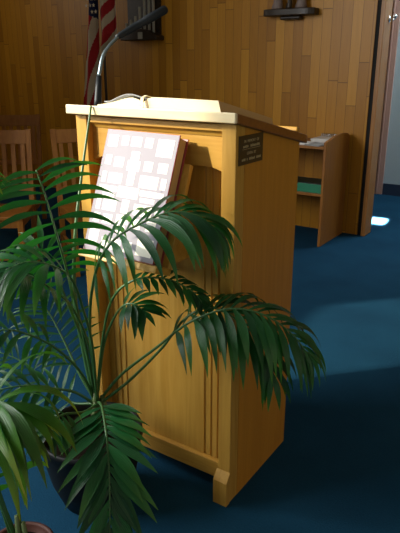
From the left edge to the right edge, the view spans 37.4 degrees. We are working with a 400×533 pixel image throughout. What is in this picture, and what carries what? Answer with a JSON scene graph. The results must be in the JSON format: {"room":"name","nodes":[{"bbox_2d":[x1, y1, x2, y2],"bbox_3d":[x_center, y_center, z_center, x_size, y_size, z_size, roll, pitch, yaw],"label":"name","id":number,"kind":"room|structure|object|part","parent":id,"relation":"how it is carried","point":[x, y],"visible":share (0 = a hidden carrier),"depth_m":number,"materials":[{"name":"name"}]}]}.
{"room":"house of worship","nodes":[
{"label":"house of worship","id":0,"kind":"room"},
{"bbox_2d":[0,0,377,234],"bbox_3d":[-0.543,-2.267,5.812,4.625,3.300,0.130,12,22,31],"label":"wall","id":1,"kind":"structure","parent":0,"point":[312,74],"depth_m":5.33,"materials":[{"name":"brown wood"}]},
{"bbox_2d":[120,0,163,40],"bbox_3d":[-0.559,-2.410,5.607,0.440,0.495,0.134,12,22,31],"label":"wall rack","id":2,"kind":"object","parent":1,"relation":"attached to","point":[137,9],"visible":0.73,"depth_m":5.60,"materials":[{"name":"brown wood"}]},
{"bbox_2d":[263,7,318,19],"bbox_3d":[0.735,-2.062,4.829,0.455,0.082,0.125,12,22,31],"label":"wall shelf","id":3,"kind":"object","parent":1,"relation":"attached to","point":[285,13],"visible":1,"depth_m":4.79,"materials":[{"name":"brown wood"}]},
{"bbox_2d":[272,0,282,8],"bbox_3d":[0.636,-2.209,4.844,0.097,0.186,0.097,12,22,31],"label":"figurine","id":4,"kind":"object","parent":3,"relation":"on","point":[278,4],"visible":0.84,"depth_m":4.83,"materials":[{"name":"brown"}]},
{"bbox_2d":[286,0,291,7],"bbox_3d":[0.724,-2.184,4.791,0.054,0.175,0.053,12,22,31],"label":"figurine","id":5,"kind":"object","parent":3,"relation":"on","point":[289,2],"visible":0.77,"depth_m":4.79,"materials":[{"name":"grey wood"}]},
{"bbox_2d":[295,0,306,7],"bbox_3d":[0.811,-2.171,4.735,0.097,0.186,0.097,12,22,31],"label":"figurine","id":6,"kind":"object","parent":3,"relation":"on","point":[300,3],"visible":0.81,"depth_m":4.72,"materials":[{"name":"brown"}]},
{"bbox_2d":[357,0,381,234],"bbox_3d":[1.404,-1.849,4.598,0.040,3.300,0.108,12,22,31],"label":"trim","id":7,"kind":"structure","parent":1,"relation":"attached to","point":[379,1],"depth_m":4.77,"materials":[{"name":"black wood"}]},
{"bbox_2d":[0,186,399,532],"bbox_3d":[-0.150,0.558,2.832,11.000,0.100,11.000,12,22,31],"label":"floor","id":8,"kind":"structure","parent":0,"point":[335,468],"depth_m":2.46,"materials":[{"name":"blue carpet"}]},
{"bbox_2d":[0,129,40,260],"bbox_3d":[-1.413,-0.437,4.096,0.464,0.957,0.528,-1,19,-3],"label":"slatted chair","id":9,"kind":"object","parent":8,"relation":"on","point":[22,137],"visible":0.44,"depth_m":4.19,"materials":[{"name":"brown wood"}]},
{"bbox_3d":[-1.399,-0.279,3.902,0.390,0.055,0.020,-1,19,-3],"label":"rail","id":10,"kind":"part","parent":9,"relation":"part of","materials":[{"name":"brown wood"}]},
{"bbox_3d":[-1.428,-0.915,4.184,0.390,0.098,0.038,-1,19,-3],"label":"rail","id":11,"kind":"part","parent":9,"relation":"part of","materials":[{"name":"brown wood"}]},
{"bbox_3d":[-1.409,-0.374,4.052,0.464,0.024,0.404,-1,19,-3],"label":"seat","id":12,"kind":"part","parent":9,"relation":"part of","materials":[{"name":"brown wood"}]},
{"bbox_3d":[-1.187,-0.115,3.972,0.038,0.430,0.038,-1,19,-3],"label":"leg","id":13,"kind":"part","parent":9,"relation":"part of","materials":[{"name":"brown wood"}]},
{"bbox_3d":[-1.199,-0.347,4.101,0.024,0.055,0.360,-1,19,-3],"label":"rail","id":14,"kind":"part","parent":9,"relation":"part of","materials":[{"name":"brown wood"}]},
{"bbox_3d":[-1.214,-0.507,4.299,0.036,0.957,0.124,-1,19,-3],"label":"post","id":15,"kind":"part","parent":9,"relation":"part of","materials":[{"name":"brown wood"}]},
{"bbox_2d":[0,114,46,218],"bbox_3d":[-1.680,-0.854,5.307,0.464,0.957,0.528,-1,19,-3],"label":"slatted chair","id":16,"kind":"object","parent":8,"relation":"on","point":[5,120],"visible":0.49,"depth_m":5.40,"materials":[{"name":"brown wood"}]},
{"bbox_3d":[-1.694,-1.333,5.395,0.390,0.098,0.038,-1,19,-3],"label":"rail","id":17,"kind":"part","parent":16,"relation":"part of","materials":[{"name":"brown wood"}]},
{"bbox_3d":[-1.690,-0.961,5.452,0.390,0.048,0.027,-1,19,-3],"label":"rail","id":18,"kind":"part","parent":16,"relation":"part of","materials":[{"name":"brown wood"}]},
{"bbox_3d":[-1.676,-0.791,5.263,0.464,0.024,0.404,-1,19,-3],"label":"seat","id":19,"kind":"part","parent":16,"relation":"part of","materials":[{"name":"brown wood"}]},
{"bbox_3d":[-1.480,-0.924,5.510,0.036,0.957,0.124,-1,19,-3],"label":"post","id":20,"kind":"part","parent":16,"relation":"part of","materials":[{"name":"brown wood"}]},
{"bbox_2d":[0,173,82,532],"bbox_3d":[-0.509,0.347,1.499,0.448,1.168,0.405,6,20,17],"label":"potted palm","id":21,"kind":"object","parent":8,"relation":"on","point":[18,420],"visible":1,"depth_m":1.43,"materials":[{"name":"green plant"}]},
{"bbox_3d":[-0.480,0.723,1.587,0.058,0.141,0.030,12,22,31],"label":"stem","id":22,"kind":"part","parent":21,"relation":"part of","materials":[{"name":"green plant"}]},
{"bbox_2d":[0,521,52,532],"bbox_3d":[-0.484,0.833,1.620,0.184,0.170,0.184,12,22,31],"label":"pot","id":23,"kind":"object","parent":21,"relation":"on","point":[32,527],"depth_m":1.67,"materials":[{"name":"brown ceramic"}]},
{"bbox_2d":[49,129,83,276],"bbox_3d":[-0.756,-0.483,4.230,0.464,0.957,0.528,-8,21,-23],"label":"slatted chair","id":24,"kind":"object","parent":8,"relation":"on","point":[60,136],"visible":0.21,"depth_m":4.24,"materials":[{"name":"brown wood"}]},
{"bbox_3d":[-1.032,-0.514,4.320,0.036,0.957,0.124,-8,21,-23],"label":"post","id":25,"kind":"part","parent":24,"relation":"part of","materials":[{"name":"brown wood"}]},
{"bbox_3d":[-0.933,-0.362,4.143,0.024,0.055,0.360,-8,21,-23],"label":"rail","id":26,"kind":"part","parent":24,"relation":"part of","materials":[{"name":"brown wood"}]},
{"bbox_3d":[-0.856,-0.955,4.298,0.390,0.098,0.038,-8,21,-23],"label":"rail","id":27,"kind":"part","parent":24,"relation":"part of","materials":[{"name":"brown wood"}]},
{"bbox_3d":[-0.730,-0.422,4.191,0.464,0.024,0.404,-8,21,-23],"label":"seat","id":28,"kind":"part","parent":24,"relation":"part of","materials":[{"name":"brown wood"}]},
{"bbox_3d":[-0.851,-0.135,4.030,0.038,0.430,0.038,-8,21,-23],"label":"leg","id":29,"kind":"part","parent":24,"relation":"part of","materials":[{"name":"brown wood"}]},
{"bbox_2d":[83,0,116,105],"bbox_3d":[-0.962,-1.803,5.664,0.402,2.520,0.280,0,19,0],"label":"flag","id":30,"kind":"object","parent":8,"relation":"on","point":[107,7],"visible":0.72,"depth_m":5.54,"materials":[{"name":"red fabric"}]},
{"bbox_2d":[0,106,325,532],"bbox_3d":[-0.288,0.216,1.713,1.166,1.275,0.679,12,22,31],"label":"potted palm","id":31,"kind":"object","parent":8,"relation":"on","point":[97,482],"visible":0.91,"depth_m":1.63,"materials":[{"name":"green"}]},
{"bbox_2d":[40,401,142,514],"bbox_3d":[-0.358,0.657,1.985,0.340,0.264,0.340,12,22,31],"label":"pot","id":32,"kind":"object","parent":31,"relation":"on","point":[57,479],"depth_m":1.87,"materials":[{"name":"black"}]},
{"bbox_3d":[-0.324,0.463,1.943,0.076,0.163,0.096,-4,19,-10],"label":"stem","id":33,"kind":"part","parent":31,"relation":"part of","materials":[{"name":"green plant"}]},
{"bbox_2d":[66,104,306,506],"bbox_3d":[-0.077,0.104,2.035,0.620,1.276,0.633,12,22,31],"label":"lectern","id":34,"kind":"object","parent":8,"relation":"on","point":[244,169],"visible":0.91,"depth_m":1.93,"materials":[{"name":"brown wood"}]},
{"bbox_3d":[-0.366,0.098,2.103,0.046,1.244,0.050,12,22,31],"label":"post","id":35,"kind":"part","parent":34,"relation":"part of","materials":[{"name":"brown wood"}]},
{"bbox_2d":[94,6,167,105],"bbox_3d":[-0.239,-0.698,1.966,0.059,0.330,0.338,16,25,39],"label":"gooseneck microphone","id":36,"kind":"object","parent":34,"relation":"on","point":[161,11],"visible":0.85,"depth_m":1.95,"materials":[{"name":"black metal"}]},
{"bbox_2d":[83,129,188,265],"bbox_3d":[-0.194,-0.209,1.745,0.272,0.365,0.179,12,22,31],"label":"book","id":37,"kind":"object","parent":34,"relation":"on","point":[141,169],"visible":0.76,"depth_m":1.72,"materials":[{"name":"white paper"}]},
{"bbox_3d":[-0.138,-0.420,1.762,0.503,0.037,0.036,12,22,31],"label":"rail","id":38,"kind":"part","parent":34,"relation":"part of","materials":[{"name":"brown wood"}]},
{"bbox_3d":[-0.120,0.127,1.980,0.503,1.160,0.016,12,22,31],"label":"panel","id":39,"kind":"part","parent":34,"relation":"part of","materials":[{"name":"brown wood"}]},
{"bbox_3d":[-0.130,0.650,2.145,0.503,0.063,0.020,12,22,31],"label":"rail","id":40,"kind":"part","parent":34,"relation":"part of","materials":[{"name":"brown wood"}]},
{"bbox_2d":[97,94,272,123],"bbox_3d":[-0.048,-0.491,1.873,0.461,0.116,0.355,12,22,31],"label":"open book","id":41,"kind":"object","parent":34,"relation":"on","point":[126,100],"visible":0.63,"depth_m":1.73,"materials":[{"name":"white paper"}]},
{"bbox_3d":[0.092,0.197,1.817,0.046,1.244,0.050,12,22,31],"label":"post","id":42,"kind":"part","parent":34,"relation":"part of","materials":[{"name":"brown wood"}]},
{"bbox_3d":[0.219,0.148,1.975,0.018,1.234,0.366,12,22,31],"label":"panel","id":43,"kind":"part","parent":34,"relation":"part of","materials":[{"name":"brown wood"}]},
{"bbox_2d":[297,133,349,246],"bbox_3d":[0.839,-0.689,4.966,0.620,0.868,0.500,12,22,31],"label":"bookcase","id":44,"kind":"object","parent":8,"relation":"on","point":[335,154],"visible":0.5,"depth_m":4.75,"materials":[{"name":"brown wood"}]},
{"bbox_2d":[299,141,314,144],"bbox_3d":[0.798,-0.992,4.728,0.200,0.012,0.170,9,21,25],"label":"paper stack","id":45,"kind":"object","parent":44,"relation":"on","point":[308,142],"visible":0.33,"depth_m":4.65,"materials":[{"name":"white paper"}]},
{"bbox_3d":[0.842,-0.673,4.975,0.576,0.022,0.492,12,22,31],"label":"shelf","id":46,"kind":"part","parent":44,"relation":"part of","materials":[{"name":"brown wood"}]},
{"bbox_2d":[297,176,321,193],"bbox_3d":[0.880,-0.664,4.799,0.315,0.075,0.227,12,22,31],"label":"book","id":47,"kind":"object","parent":44,"relation":"on","point":[304,184],"visible":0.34,"depth_m":4.70,"materials":[{"name":"green paper"}]},
{"bbox_2d":[305,142,323,146],"bbox_3d":[0.921,-0.957,4.629,0.130,0.010,0.170,16,25,39],"label":"booklet","id":48,"kind":"object","parent":44,"relation":"on","point":[317,144],"visible":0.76,"depth_m":4.58,"materials":[{"name":"grey paper"}]},
{"bbox_2d":[311,133,336,142],"bbox_3d":[1.041,-1.049,4.824,0.195,0.056,0.230,12,22,31],"label":"spiral notebook","id":49,"kind":"object","parent":44,"relation":"on","point":[323,138],"visible":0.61,"depth_m":4.78,"materials":[{"name":"white paper"}]},
{"bbox_3d":[1.089,-0.636,4.810,0.022,0.868,0.500,12,22,31],"label":"panel","id":50,"kind":"part","parent":44,"relation":"part of","materials":[{"name":"brown wood"}]},
{"bbox_2d":[383,24,399,184],"bbox_3d":[2.757,-2.247,5.754,10.200,3.300,0.100,12,22,31],"label":"wall","id":51,"kind":"structure","parent":0,"point":[392,163],"depth_m":6.42,"materials":[{"name":"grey paint"}]},
{"bbox_2d":[374,0,399,193],"bbox_3d":[1.993,-2.336,6.165,0.125,3.200,0.045,12,22,31],"label":"trim","id":52,"kind":"structure","parent":51,"relation":"attached to","point":[394,29],"depth_m":6.32,"materials":[{"name":"brown paint"}]},
{"bbox_2d":[382,183,399,195],"bbox_3d":[4.518,-0.344,5.104,5.900,0.125,0.020,12,22,31],"label":"baseboard","id":53,"kind":"structure","parent":51,"relation":"attached to","point":[388,189],"depth_m":6.58,"materials":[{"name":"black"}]},
{"bbox_3d":[3.742,-1.345,3.137,5.505,3.300,0.130,12,22,31],"label":"wall","id":54,"kind":"structure","parent":0,"visible":0},
{"bbox_2d":[360,0,392,235],"bbox_3d":[1.433,-1.284,4.771,0.034,2.120,0.170,12,22,31],"label":"trim","id":55,"kind":"structure","parent":54,"relation":"attached to","point":[386,8],"depth_m":4.75,"materials":[{"name":"brown wood"}]},
{"bbox_2d":[388,15,396,22],"bbox_3d":[1.489,-1.911,4.556,0.059,0.056,0.052,12,22,31],"label":"coat hook","id":56,"kind":"object","parent":54,"relation":"attached to","point":[394,16],"visible":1,"depth_m":4.55,"materials":[{"name":"silver metal"}]}
]}

